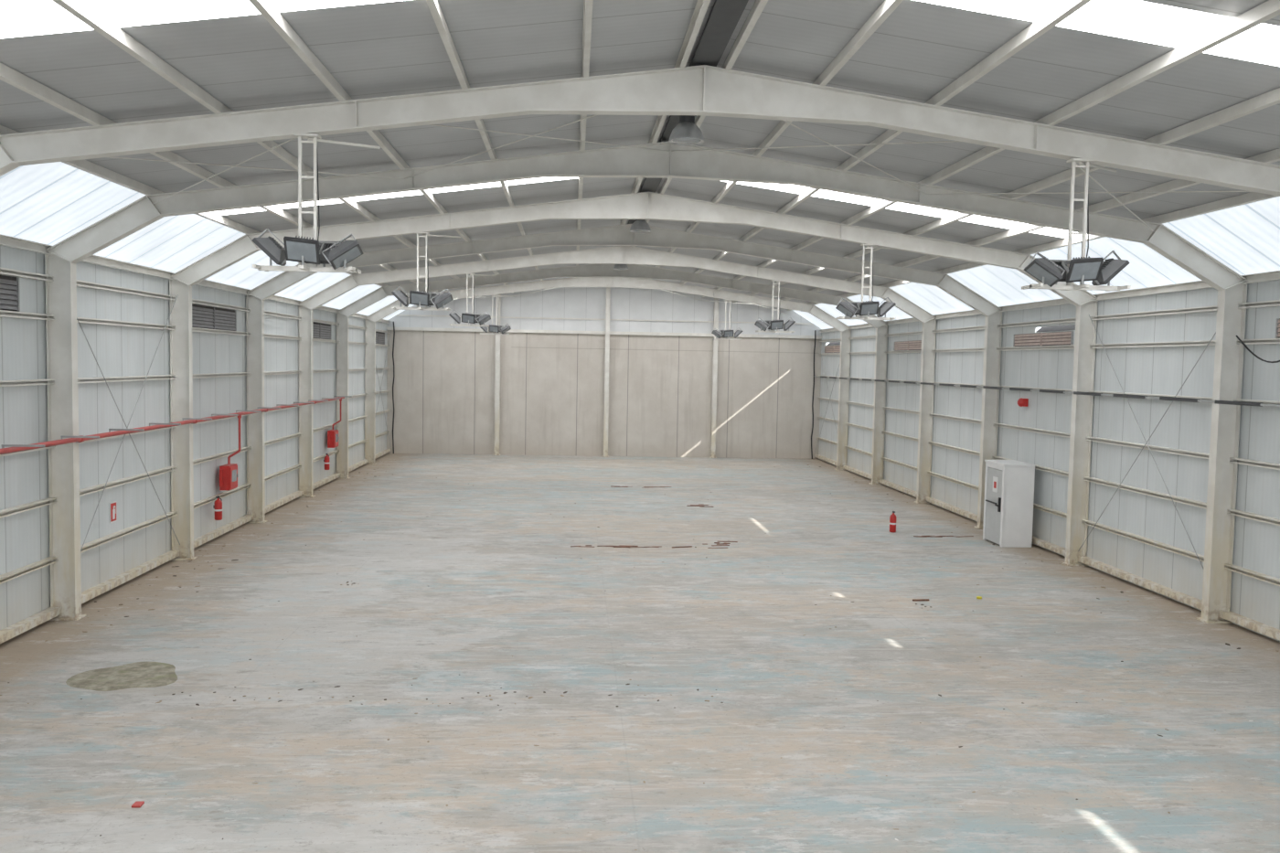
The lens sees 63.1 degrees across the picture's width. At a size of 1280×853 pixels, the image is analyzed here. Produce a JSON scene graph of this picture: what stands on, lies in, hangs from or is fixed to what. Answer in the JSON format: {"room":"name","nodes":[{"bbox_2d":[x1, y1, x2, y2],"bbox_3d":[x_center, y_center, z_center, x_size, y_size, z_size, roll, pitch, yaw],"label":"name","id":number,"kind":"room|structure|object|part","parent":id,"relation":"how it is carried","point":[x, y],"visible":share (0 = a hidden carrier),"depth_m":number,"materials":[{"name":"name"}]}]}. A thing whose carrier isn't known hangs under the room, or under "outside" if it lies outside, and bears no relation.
{"room":"empty warehouse","nodes":[
{"label":"empty warehouse","id":0,"kind":"room"},
{"bbox_2d":[0,245,387,629],"bbox_3d":[-9.838,-0.086,20.549,0.080,6.000,54.200,1,4,-4],"label":"wall","id":1,"kind":"structure","parent":0,"point":[119,351],"depth_m":20.09,"materials":[{"name":"white metal"}]},
{"bbox_2d":[0,275,20,311],"bbox_3d":[-9.345,-1.906,14.258,0.035,0.520,3.210,1,4,-4],"label":"vent","id":2,"kind":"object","parent":1,"relation":"in","point":[9,285],"depth_m":15.61,"materials":[{"name":"metal"}]},
{"bbox_2d":[109,501,117,522],"bbox_3d":[-9.721,1.579,19.256,0.011,0.380,0.260,1,4,-4],"label":"fire extinguisher sign","id":3,"kind":"object","parent":1,"relation":"attached to","point":[112,505],"visible":1,"depth_m":19.22,"materials":[{"name":"red plastic"}]},
{"bbox_2d":[0,266,389,584],"bbox_3d":[-9.738,-0.334,20.540,0.110,4.630,54.200,1,4,-4],"label":"rails","id":4,"kind":"object","parent":1,"relation":"attached to","point":[16,573],"depth_m":20.22,"materials":[{"name":"beige metal"}]},
{"bbox_2d":[0,448,390,643],"bbox_3d":[-9.771,2.770,20.732,0.160,0.120,54.200,1,4,-4],"label":"baseboard","id":5,"kind":"structure","parent":1,"relation":"attached to","point":[16,629],"depth_m":20.24,"materials":[{"name":"beige paint"}]},
{"bbox_2d":[192,303,236,330],"bbox_3d":[-9.999,-2.544,24.477,0.035,0.520,3.210,1,4,-4],"label":"vent","id":6,"kind":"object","parent":1,"relation":"in","point":[203,316],"depth_m":24.45,"materials":[{"name":"metal"}]},
{"bbox_2d":[312,321,331,340],"bbox_3d":[-10.653,-3.183,34.696,0.035,0.520,3.210,1,4,-4],"label":"vent","id":7,"kind":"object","parent":1,"relation":"in","point":[323,331],"depth_m":35.01,"materials":[{"name":"metal"}]},
{"bbox_2d":[375,331,384,344],"bbox_3d":[-11.316,-3.831,45.065,0.035,0.520,3.210,1,4,-4],"label":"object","id":8,"kind":"structure","parent":1,"relation":"in","point":[379,336],"depth_m":45.54,"materials":[{"name":"metal"}]},
{"bbox_2d":[386,287,821,458],"bbox_3d":[-1.531,-2.754,48.203,20.160,8.250,0.160,1,4,-4],"label":"wall","id":9,"kind":"structure","parent":0,"point":[551,402],"depth_m":48.13,"materials":[{"name":"concrete"}]},
{"bbox_2d":[386,326,821,339],"bbox_3d":[-1.493,-4.307,47.968,20.000,0.140,0.120,1,4,-4],"label":"trim","id":10,"kind":"structure","parent":9,"relation":"attached to","point":[388,327],"depth_m":47.89,"materials":[{"name":"beige paint"}]},
{"bbox_2d":[392,321,816,458],"bbox_3d":[-1.561,-1.616,48.030,19.457,6.009,0.135,1,4,-4],"label":"cable","id":11,"kind":"object","parent":9,"relation":"attached to","point":[393,322],"visible":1,"depth_m":48.42,"materials":[{"name":"black rubber"}]},
{"bbox_2d":[395,314,814,324],"bbox_3d":[-1.484,-4.918,47.965,20.000,0.060,0.050,1,4,-4],"label":"trim","id":12,"kind":"structure","parent":9,"relation":"attached to","point":[396,314],"depth_m":47.92,"materials":[{"name":"beige paint"}]},
{"bbox_2d":[0,453,1279,852],"bbox_3d":[0.116,3.148,21.489,20.600,0.200,54.400,1,4,-4],"label":"floor","id":13,"kind":"structure","parent":0,"point":[784,764],"depth_m":13.99,"materials":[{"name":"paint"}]},
{"bbox_2d":[65,661,177,691],"bbox_3d":[-6.978,3.365,14.053,1.331,0.012,1.327,-1,4,-27],"label":"mortar patch","id":14,"kind":"object","parent":13,"relation":"on","point":[146,674],"visible":1,"depth_m":13.99,"materials":[{"name":"beige concrete"}]},
{"bbox_2d":[131,800,144,807],"bbox_3d":[-4.842,3.645,10.058,0.080,0.019,0.100,1,4,-4],"label":"scrap","id":15,"kind":"object","parent":13,"relation":"on","point":[140,804],"visible":1,"depth_m":10.04,"materials":[{"name":"paint"}]},
{"bbox_2d":[492,293,501,455],"bbox_3d":[-6.512,-2.421,47.672,0.320,7.465,0.296,1,4,-4],"label":"column","id":16,"kind":"structure","parent":13,"relation":"on","point":[497,336],"depth_m":47.61,"materials":[{"name":"white metal"}]},
{"bbox_2d":[601,287,610,456],"bbox_3d":[-1.517,-2.679,47.975,0.320,8.130,0.296,1,4,-4],"label":"column","id":17,"kind":"structure","parent":13,"relation":"on","point":[608,289],"depth_m":47.89,"materials":[{"name":"beige metal"}]},
{"bbox_2d":[364,277,851,470],"bbox_3d":[-1.201,-2.301,43.021,20.000,7.992,0.320,1,4,-4],"label":"frame","id":18,"kind":"object","parent":13,"relation":"on","point":[845,330],"visible":0.84,"depth_m":42.81,"materials":[{"name":"beige paint"}]},
{"bbox_2d":[480,294,513,334],"bbox_3d":[-5.866,-4.573,42.674,1.381,1.636,0.884,1,4,-4],"label":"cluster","id":19,"kind":"object","parent":18,"relation":"attached to","point":[492,327],"visible":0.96,"depth_m":42.49,"materials":[{"name":"beige paint"}]},
{"bbox_2d":[711,299,742,340],"bbox_3d":[3.678,-4.433,43.293,1.412,1.636,0.884,1,4,-4],"label":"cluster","id":20,"kind":"object","parent":18,"relation":"attached to","point":[718,334],"visible":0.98,"depth_m":43.12,"materials":[{"name":"beige paint"}]},
{"bbox_2d":[335,264,887,484],"bbox_3d":[-0.874,-1.982,37.912,20.000,7.992,0.320,1,4,-4],"label":"frame","id":21,"kind":"object","parent":13,"relation":"on","point":[634,271],"visible":0.87,"depth_m":37.65,"materials":[{"name":"beige paint"}]},
{"bbox_2d":[298,245,936,503],"bbox_3d":[-0.547,-1.662,32.802,20.000,7.992,0.320,1,4,-4],"label":"frame","id":22,"kind":"object","parent":13,"relation":"on","point":[617,254],"visible":0.96,"depth_m":32.55,"materials":[{"name":"beige paint"}]},
{"bbox_2d":[448,273,496,326],"bbox_3d":[-5.212,-3.934,32.454,1.381,1.636,0.884,1,4,-4],"label":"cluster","id":23,"kind":"object","parent":22,"relation":"attached to","point":[472,318],"visible":1,"depth_m":32.28,"materials":[{"name":"beige paint"}]},
{"bbox_2d":[754,280,795,332],"bbox_3d":[4.331,-3.795,33.074,1.412,1.636,0.884,1,4,-4],"label":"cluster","id":24,"kind":"object","parent":22,"relation":"attached to","point":[778,324],"visible":1,"depth_m":32.89,"materials":[{"name":"beige paint"}]},
{"bbox_2d":[245,224,1002,529],"bbox_3d":[-0.221,-1.343,27.692,20.000,7.992,0.320,1,4,-4],"label":"frame","id":25,"kind":"object","parent":13,"relation":"on","point":[619,235],"visible":0.79,"depth_m":27.43,"materials":[{"name":"beige paint"}]},
{"bbox_2d":[169,192,1098,565],"bbox_3d":[0.106,-1.024,22.583,20.000,7.992,0.320,1,4,-4],"label":"frame","id":26,"kind":"object","parent":13,"relation":"on","point":[644,205],"visible":0.91,"depth_m":22.31,"materials":[{"name":"beige paint"}]},
{"bbox_2d":[391,232,460,310],"bbox_3d":[-4.558,-3.296,22.235,1.381,1.636,0.884,1,4,-4],"label":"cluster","id":27,"kind":"object","parent":26,"relation":"attached to","point":[417,297],"visible":1,"depth_m":22.05,"materials":[{"name":"beige paint"}]},
{"bbox_2d":[835,243,895,319],"bbox_3d":[4.985,-3.156,22.854,1.412,1.636,0.884,1,4,-4],"label":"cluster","id":28,"kind":"object","parent":26,"relation":"attached to","point":[869,307],"visible":0.98,"depth_m":22.68,"materials":[{"name":"beige paint"}]},
{"bbox_2d":[0,459,1279,850],"bbox_3d":[-0.668,2.747,26.017,21.368,0.017,39.843,1,4,-4],"label":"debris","id":29,"kind":"object","parent":13,"relation":"on","point":[159,701],"visible":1,"depth_m":15.73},
{"bbox_2d":[0,64,1279,196],"bbox_3d":[0.715,-0.429,13.071,20.000,7.992,0.320,1,4,-4],"label":"roof beam","id":30,"kind":"structure","parent":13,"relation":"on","point":[703,90],"depth_m":12.79,"materials":[{"name":"white metal"}]},
{"bbox_2d":[252,132,380,274],"bbox_3d":[-3.950,-2.701,12.723,1.381,1.636,0.884,1,4,-4],"label":"hanging light fixture","id":31,"kind":"object","parent":30,"relation":"attached to","point":[300,250],"visible":1,"depth_m":12.54,"materials":[{"name":"beige paint"}]},
{"bbox_2d":[1021,158,1130,291],"bbox_3d":[5.593,-2.562,13.342,1.412,1.636,0.884,1,4,-4],"label":"hanging light fixture","id":32,"kind":"object","parent":30,"relation":"attached to","point":[1049,272],"visible":1,"depth_m":13.16,"materials":[{"name":"beige paint"}]},
{"bbox_2d":[614,486,671,487],"bbox_3d":[0.048,2.115,36.531,2.130,0.017,0.333,1,4,-4],"label":"planks","id":33,"kind":"object","parent":13,"relation":"on","point":[614,486],"visible":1,"depth_m":36.53,"materials":[{"name":"brown wood"}]},
{"bbox_2d":[44,141,1247,623],"bbox_3d":[0.433,-0.705,17.473,20.000,7.992,0.320,1,4,-4],"label":"frame","id":34,"kind":"object","parent":13,"relation":"on","point":[619,161],"visible":0.93,"depth_m":17.18,"materials":[{"name":"beige paint"}]},
{"bbox_2d":[1236,335,1279,362],"bbox_3d":[10.250,-1.265,16.891,0.028,0.474,1.916,1,4,-4],"label":"loose cable","id":35,"kind":"object","parent":34,"relation":"hanging from","point":[1237,336],"visible":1,"depth_m":17.34,"materials":[{"name":"black rubber"}]},
{"bbox_2d":[570,544,727,548],"bbox_3d":[0.223,2.844,24.665,3.726,0.019,0.268,1,4,-4],"label":"planks","id":36,"kind":"object","parent":13,"relation":"on","point":[619,546],"visible":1,"depth_m":24.64,"materials":[{"name":"brown wood"}]},
{"bbox_2d":[686,503,713,507],"bbox_3d":[1.826,2.422,32.049,0.796,0.018,0.667,1,4,-4],"label":"planks","id":37,"kind":"object","parent":13,"relation":"on","point":[698,505],"visible":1,"depth_m":31.88,"materials":[{"name":"brown wood"}]},
{"bbox_2d":[709,298,719,458],"bbox_3d":[3.466,-2.275,48.319,0.320,7.465,0.296,1,4,-4],"label":"column","id":38,"kind":"structure","parent":13,"relation":"on","point":[716,304],"depth_m":48.25,"materials":[{"name":"beige metal"}]},
{"bbox_2d":[711,541,737,545],"bbox_3d":[2.012,2.837,25.332,0.595,0.019,0.942,4,5,43],"label":"planks","id":39,"kind":"object","parent":13,"relation":"on","point":[719,543],"visible":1,"depth_m":25.25,"materials":[{"name":"brown wood"}]},
{"bbox_2d":[889,511,896,532],"bbox_3d":[6.714,2.515,27.590,0.198,0.561,0.199,-2,4,-39],"label":"fire extinguisher","id":40,"kind":"object","parent":13,"relation":"on","point":[892,518],"visible":1,"depth_m":27.53,"materials":[{"name":"red paint"}]},
{"bbox_2d":[912,598,928,601],"bbox_3d":[5.254,3.249,19.514,0.320,0.029,0.040,0,4,-9],"label":"wood offcut","id":41,"kind":"object","parent":13,"relation":"on","point":[913,600],"visible":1,"depth_m":19.50,"materials":[{"name":"brown wood"}]},
{"bbox_2d":[913,535,973,537],"bbox_3d":[7.865,2.843,27.013,1.610,0.018,0.243,1,4,-4],"label":"planks","id":42,"kind":"object","parent":13,"relation":"on","point":[913,536],"visible":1,"depth_m":26.96,"materials":[{"name":"brown wood"}]},
{"bbox_2d":[982,459,1034,547],"bbox_3d":[9.187,1.908,26.083,0.820,2.050,1.190,1,4,-4],"label":"cabinet","id":43,"kind":"object","parent":13,"relation":"on","point":[1008,484],"visible":1,"depth_m":25.55,"materials":[{"name":"white metal"}]},
{"bbox_3d":[8.810,1.904,26.033,0.062,0.350,0.800,1,4,-4],"label":"handle","id":44,"kind":"part","parent":43,"relation":"part of","materials":[{"name":"black metal"}]},
{"bbox_3d":[8.857,1.973,26.066,0.038,1.830,0.930,1,4,-4],"label":"door","id":45,"kind":"part","parent":43,"relation":"part of","materials":[{"name":"grey paint"}]},
{"bbox_3d":[1.413,0.253,2.144,20.000,7.992,0.320,1,4,-4],"label":"frame","id":46,"kind":"object","parent":13,"relation":"on","visible":0},
{"bbox_2d":[0,396,344,464],"bbox_3d":[-9.073,0.899,14.988,0.331,1.263,42.900,1,4,-4],"label":"pipe","id":47,"kind":"object","parent":46,"relation":"attached to","point":[7,450],"visible":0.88,"depth_m":19.79,"materials":[{"name":"red metal"}]},
{"bbox_2d":[0,395,351,447],"bbox_3d":[-8.715,0.298,14.742,0.580,0.085,41.080,1,4,-4],"label":"pipe","id":48,"kind":"object","parent":47,"relation":"attached to","point":[110,430],"visible":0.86,"depth_m":19.83,"materials":[{"name":"metal"}]},
{"bbox_2d":[327,429,339,447],"bbox_3d":[-10.549,0.424,35.877,0.270,0.580,0.640,1,4,-4],"label":"upper cabinet","id":49,"kind":"object","parent":47,"relation":"attached to","point":[333,437],"visible":1,"depth_m":35.60,"materials":[{"name":"red metal"}]},
{"bbox_2d":[0,0,1279,332],"bbox_3d":[0.254,-3.925,20.955,19.940,2.186,54.200,1,4,-4],"label":"purlins","id":50,"kind":"structure","parent":46,"relation":"attached to","point":[1269,9],"depth_m":13.07,"materials":[{"name":"beige paint"}]},
{"bbox_2d":[0,161,414,319],"bbox_3d":[-9.055,-3.567,20.382,1.520,0.958,54.190,1,4,-4],"label":"skylight","id":51,"kind":"object","parent":50,"relation":"attached to","point":[48,203],"visible":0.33,"depth_m":18.48,"materials":[{"name":"grey plastic"}]},
{"bbox_2d":[627,0,748,223],"bbox_3d":[0.274,-4.969,20.891,0.320,0.040,54.200,1,4,-4],"label":"flashing","id":52,"kind":"object","parent":50,"relation":"attached to","point":[724,16],"visible":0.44,"depth_m":11.82,"materials":[{"name":"grey metal"}]},
{"bbox_2d":[613,264,628,269],"bbox_3d":[-0.643,-5.570,35.152,0.510,0.540,0.510,1,4,-4],"label":"lamp","id":53,"kind":"object","parent":52,"relation":"hanging from","point":[616,266],"visible":0.5,"depth_m":34.98,"materials":[{"name":"metal"}]},
{"bbox_2d":[629,219,650,233],"bbox_3d":[0.013,-4.929,24.893,0.510,0.540,0.510,1,4,-4],"label":"lamp","id":54,"kind":"object","parent":52,"relation":"hanging from","point":[640,226],"visible":0.71,"depth_m":24.75,"materials":[{"name":"metal"}]},
{"bbox_2d":[668,115,703,145],"bbox_3d":[0.663,-4.294,14.734,0.510,0.540,0.510,1,4,-4],"label":"lamp","id":55,"kind":"object","parent":52,"relation":"hanging from","point":[686,133],"visible":0.74,"depth_m":14.62,"materials":[{"name":"metal"}]},
{"bbox_2d":[792,196,1279,329],"bbox_3d":[9.544,-3.296,21.589,1.520,0.958,54.190,1,4,-4],"label":"skylight","id":56,"kind":"object","parent":50,"relation":"attached to","point":[1245,239],"visible":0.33,"depth_m":20.13,"materials":[{"name":"grey plastic"}]},
{"bbox_2d":[109,114,1251,313],"bbox_3d":[0.004,-4.475,24.936,16.713,1.128,46.181,1,4,-4],"label":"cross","id":57,"kind":"object","parent":46,"relation":"attached to","point":[528,135],"visible":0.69,"depth_m":15.32,"materials":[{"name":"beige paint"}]},
{"bbox_2d":[0,0,1279,303],"bbox_3d":[0.263,-4.497,20.945,17.480,1.290,54.250,1,4,-4],"label":"ceiling","id":58,"kind":"structure","parent":0,"point":[389,48],"depth_m":12.40,"materials":[{"name":"metal"}]},
{"bbox_2d":[0,0,1279,66],"bbox_3d":[0.991,-3.795,9.565,17.160,1.171,0.900,1,4,-4],"label":"skylight","id":59,"kind":"object","parent":58,"relation":"attached to","point":[1137,20],"visible":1,"depth_m":9.62,"materials":[{"name":"white plastic"}]},
{"bbox_2d":[213,177,1077,238],"bbox_3d":[0.320,-4.451,20.053,17.160,1.171,0.900,1,4,-4],"label":"skylight","id":60,"kind":"object","parent":58,"relation":"attached to","point":[792,188],"visible":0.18,"depth_m":20.23,"materials":[{"name":"white plastic"}]},
{"bbox_2d":[76,294,1215,568],"bbox_3d":[-0.240,-0.299,27.756,19.696,5.311,41.050,1,4,-4],"label":"cross bracing","id":61,"kind":"structure","parent":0,"point":[177,294],"depth_m":20.34,"materials":[{"name":"grey metal"}]},
{"bbox_2d":[213,495,222,520],"bbox_3d":[-9.845,1.903,24.385,0.214,0.561,0.195,-2,5,-42],"label":"fire extinguisher","id":62,"kind":"object","parent":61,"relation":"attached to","point":[218,505],"visible":1,"depth_m":24.33,"materials":[{"name":"red paint"}]},
{"bbox_2d":[219,463,238,490],"bbox_3d":[-9.857,1.212,25.027,0.270,0.580,0.640,1,4,-4],"label":"upper cabinet","id":63,"kind":"object","parent":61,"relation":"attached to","point":[229,474],"visible":0.98,"depth_m":24.77,"materials":[{"name":"red metal"}]},
{"bbox_2d":[323,453,330,469],"bbox_3d":[-10.532,1.181,35.139,0.214,0.561,0.195,-2,5,-42],"label":"fire extinguisher","id":64,"kind":"object","parent":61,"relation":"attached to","point":[326,458],"visible":1,"depth_m":35.07,"materials":[{"name":"red paint"}]},
{"bbox_2d":[814,375,1279,406],"bbox_3d":[9.932,-0.643,21.578,0.350,0.060,53.800,1,4,-4],"label":"pipe","id":65,"kind":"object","parent":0,"point":[1260,404],"depth_m":22.25,"materials":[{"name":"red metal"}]},
{"bbox_2d":[816,299,1279,586],"bbox_3d":[10.108,-0.044,21.828,0.110,4.630,54.200,1,4,-4],"label":"wall rail","id":66,"kind":"object","parent":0,"point":[1268,579],"depth_m":22.05,"materials":[{"name":"beige metal"}]},
{"bbox_2d":[818,279,1279,641],"bbox_3d":[10.328,0.209,21.858,0.340,6.000,54.200,1,4,-4],"label":"wall","id":67,"kind":"structure","parent":0,"point":[1161,370],"depth_m":22.10,"materials":[{"name":"white metal"}]},
{"bbox_2d":[824,345,840,352],"bbox_3d":[8.603,-3.439,46.363,0.035,0.320,3.210,1,4,-4],"label":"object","id":68,"kind":"structure","parent":67,"relation":"in","point":[827,348],"depth_m":46.55,"materials":[{"name":"metal"}]},
{"bbox_2d":[893,340,921,351],"bbox_3d":[9.266,-2.792,35.995,0.035,0.320,3.210,1,4,-4],"label":"vent","id":69,"kind":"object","parent":67,"relation":"in","point":[916,345],"depth_m":35.98,"materials":[{"name":"metal"}]},
{"bbox_2d":[1017,397,1028,406],"bbox_3d":[9.745,-0.613,26.588,0.225,0.230,0.230,1,4,-4],"label":"bell","id":70,"kind":"object","parent":67,"relation":"attached to","point":[1021,402],"visible":1,"depth_m":26.50,"materials":[{"name":"red paint"}]},
{"bbox_2d":[1013,330,1073,346],"bbox_3d":[9.920,-2.153,25.775,0.035,0.320,3.210,1,4,-4],"label":"vent","id":71,"kind":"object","parent":67,"relation":"in","point":[1053,338],"depth_m":25.62,"materials":[{"name":"metal"}]},
{"bbox_2d":[814,454,1279,640],"bbox_3d":[10.025,3.059,22.017,0.160,0.120,54.200,1,4,-4],"label":"baseboard","id":72,"kind":"structure","parent":67,"relation":"attached to","point":[1250,624],"depth_m":21.48,"materials":[{"name":"beige paint"}]},
{"bbox_2d":[1275,318,1279,338],"bbox_3d":[10.574,-1.515,15.556,0.035,0.320,3.210,1,4,-4],"label":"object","id":73,"kind":"structure","parent":67,"relation":"in","point":[1277,325],"depth_m":17.12,"materials":[{"name":"metal"}]}
]}

